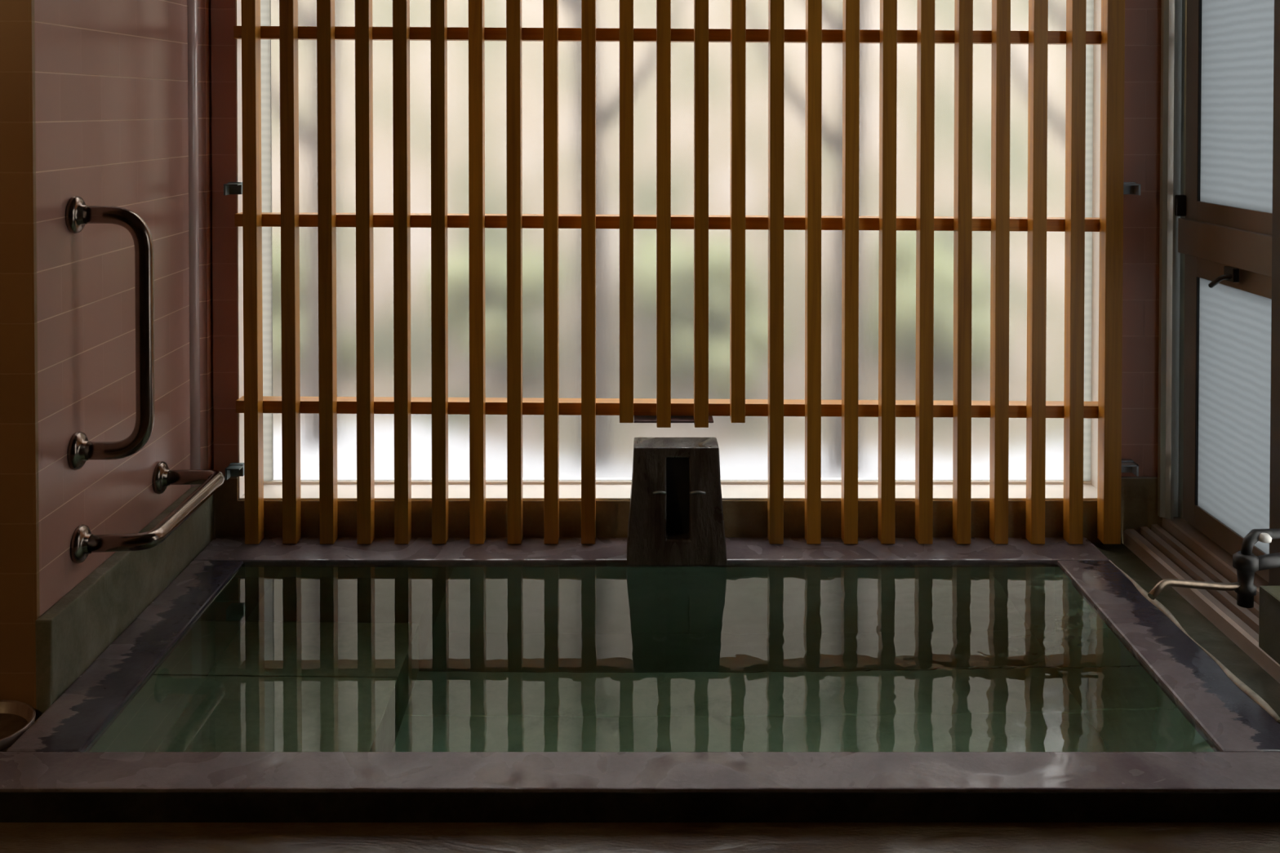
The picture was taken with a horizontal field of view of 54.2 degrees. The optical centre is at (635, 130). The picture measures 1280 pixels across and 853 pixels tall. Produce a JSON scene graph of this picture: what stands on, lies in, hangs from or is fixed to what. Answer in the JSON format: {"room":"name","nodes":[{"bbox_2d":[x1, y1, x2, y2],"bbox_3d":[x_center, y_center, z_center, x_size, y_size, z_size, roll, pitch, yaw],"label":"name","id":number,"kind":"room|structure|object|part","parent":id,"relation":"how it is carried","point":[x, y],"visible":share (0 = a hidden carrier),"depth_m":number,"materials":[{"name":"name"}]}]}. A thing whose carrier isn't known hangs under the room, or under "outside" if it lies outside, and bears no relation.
{"room":"spa","nodes":[
{"label":"spa","id":0,"kind":"room"},
{"bbox_2d":[0,0,39,722],"bbox_3d":[-1.867,0.057,2.486,1.346,2.413,0.012,0,1,0],"label":"wall","id":1,"kind":"structure","parent":0,"point":[20,597],"depth_m":2.49,"materials":[{"name":"wood"}]},
{"bbox_2d":[34,0,213,616],"bbox_3d":[-1.344,0.045,3.120,0.359,2.413,1.255,0,1,0],"label":"wall","id":2,"kind":"structure","parent":0,"point":[123,87],"depth_m":2.89,"materials":[{"name":"pink tile"}]},
{"bbox_2d":[65,195,155,470],"bbox_3d":[-1.111,0.431,2.665,0.169,0.584,0.080,0,1,0],"label":"grab bar","id":3,"kind":"object","parent":2,"relation":"attached to","point":[77,214],"visible":1,"depth_m":2.65,"materials":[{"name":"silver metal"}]},
{"bbox_2d":[35,484,213,720],"bbox_3d":[-1.178,1.078,2.968,0.034,0.226,0.956,0,1,0],"label":"baseboard","id":4,"kind":"structure","parent":2,"relation":"attached to","point":[76,630],"depth_m":2.75,"materials":[{"name":"stone"}]},
{"bbox_2d":[70,461,224,564],"bbox_3d":[-1.108,0.878,2.909,0.174,0.089,0.532,0,1,0],"label":"grab bar","id":5,"kind":"object","parent":2,"relation":"attached to","point":[83,543],"visible":1,"depth_m":2.77,"materials":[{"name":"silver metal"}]},
{"bbox_2d":[0,542,1279,852],"bbox_3d":[-0.511,1.233,0.975,4.058,0.103,4.953,0,1,0],"label":"floor","id":6,"kind":"structure","parent":0,"point":[15,837],"depth_m":2.13,"materials":[{"name":"brown stone"}]},
{"bbox_2d":[0,537,1279,822],"bbox_3d":[-0.511,1.489,2.814,4.045,0.732,1.279,0,1,0],"label":"bathtub","id":7,"kind":"object","parent":6,"relation":"in","point":[46,775],"visible":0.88,"depth_m":2.24,"materials":[{"name":"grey stone"}]},
{"bbox_2d":[0,699,35,751],"bbox_3d":[-1.260,1.166,2.401,0.198,0.058,0.198,0,1,0],"label":"bowl","id":8,"kind":"object","parent":7,"relation":"on","point":[16,717],"visible":0.67,"depth_m":2.45,"materials":[{"name":"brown wood"}]},
{"bbox_2d":[83,562,1220,751],"bbox_3d":[0.037,1.477,2.791,2.120,0.677,0.979,0,1,0],"label":"water","id":9,"kind":"object","parent":7,"relation":"in","point":[286,656],"visible":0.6,"depth_m":2.67,"materials":[{"name":"green liquid"}]},
{"bbox_2d":[626,437,727,565],"bbox_3d":[0.106,0.974,3.299,0.259,0.294,0.154,0,1,0],"label":"spout","id":10,"kind":"object","parent":7,"relation":"on","point":[676,515],"visible":1,"depth_m":3.25,"materials":[{"name":"black dark wood"}]},
{"bbox_2d":[223,0,1140,543],"bbox_3d":[0.126,0.090,3.417,2.482,2.056,0.104,0,1,0],"label":"screen","id":11,"kind":"object","parent":7,"relation":"on","point":[663,410],"visible":1,"depth_m":3.37,"materials":[{"name":"brown wood"}]},
{"bbox_3d":[0.105,0.252,3.444,2.400,0.049,0.056,0,1,0],"label":"cross rail","id":12,"kind":"part","parent":11,"relation":"part of","materials":[{"name":"brown wood"}]},
{"bbox_3d":[0.105,0.763,3.454,2.400,0.049,0.056,0,1,0],"label":"cross rail","id":13,"kind":"part","parent":11,"relation":"part of","materials":[{"name":"brown wood"}]},
{"bbox_3d":[0.105,-0.261,3.435,2.400,0.049,0.056,0,1,0],"label":"cross rail","id":14,"kind":"part","parent":11,"relation":"part of","materials":[{"name":"brown wood"}]},
{"bbox_2d":[210,0,1161,477],"bbox_3d":[0.180,0.356,3.528,2.688,3.048,0.172,0,1,0],"label":"wall","id":15,"kind":"structure","parent":0,"point":[1142,77],"depth_m":3.44,"materials":[{"name":"brown tile"}]},
{"bbox_2d":[235,0,1101,500],"bbox_3d":[0.106,0.027,3.518,2.404,1.984,0.167,0,1,0],"label":"window","id":16,"kind":"structure","parent":15,"relation":"in","point":[743,446],"depth_m":3.58,"materials":[{"name":"grey"}]},
{"bbox_3d":[0.106,1.016,3.536,2.404,0.006,0.167,0,1,0],"label":"sill","id":17,"kind":"part","parent":16,"relation":"part of","materials":[{"name":"brown wood"}]},
{"bbox_2d":[213,476,1162,543],"bbox_3d":[0.178,1.069,3.450,2.680,0.228,0.010,0,1,0],"label":"baseboard","id":18,"kind":"structure","parent":15,"relation":"attached to","point":[1139,495],"depth_m":3.45,"materials":[{"name":"wood"}]},
{"bbox_2d":[1258,586,1279,664],"bbox_3d":[1.389,1.069,2.503,0.086,0.166,0.408,0,1,0],"label":"stone pedestal","id":19,"kind":"object","parent":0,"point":[1269,596],"visible":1,"depth_m":2.66,"materials":[{"name":"grey stone"}]},
{"bbox_3d":[1.584,0.400,1.049,0.133,3.048,5.131,0,1,0],"label":"wall","id":20,"kind":"structure","parent":0,"visible":0},
{"bbox_2d":[1123,0,1279,684],"bbox_3d":[1.430,0.069,2.540,0.173,2.184,1.776,0,1,0],"label":"window","id":21,"kind":"structure","parent":20,"relation":"in","point":[1216,127],"depth_m":3.19,"materials":[{"name":"brown metal"}]},
{"bbox_3d":[1.476,0.288,3.114,0.020,0.093,0.540,0,1,0],"label":"panel","id":22,"kind":"part","parent":21,"relation":"part of","materials":[{"name":"brown wood"}]},
{"bbox_3d":[1.499,0.076,3.105,0.025,1.966,0.555,0,1,0],"label":"sash","id":23,"kind":"part","parent":21,"relation":"part of","materials":[{"name":"brown metal"}]},
{"bbox_3d":[1.494,0.695,3.104,0.006,0.607,0.423,0,1,0],"label":"glass pane","id":24,"kind":"part","parent":21,"relation":"part of","materials":[{"name":"grey glass"}]},
{"bbox_3d":[1.494,-0.345,3.085,0.006,1.072,0.423,0,1,0],"label":"glass pane","id":25,"kind":"part","parent":21,"relation":"part of","materials":[{"name":"grey glass"}]},
{"bbox_2d":[1268,0,1279,586],"bbox_3d":[1.475,-0.041,2.758,0.084,2.226,0.112,0,1,0],"label":"post","id":26,"kind":"object","parent":21,"relation":"attached to","point":[1274,490],"visible":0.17,"depth_m":2.80,"materials":[{"name":"wood"}]},
{"bbox_2d":[1147,528,1279,608],"bbox_3d":[1.254,0.940,2.668,0.378,0.158,0.051,0,1,-17],"label":"tap","id":27,"kind":"object","parent":26,"relation":"attached to","point":[1246,563],"visible":1,"depth_m":2.67,"materials":[{"name":"black paint"}]},
{"bbox_3d":[1.190,0.966,2.654,0.247,0.040,0.026,0,1,-17],"label":"swivel spout","id":28,"kind":"part","parent":27,"relation":"part of","materials":[{"name":"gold metal"}]}
]}

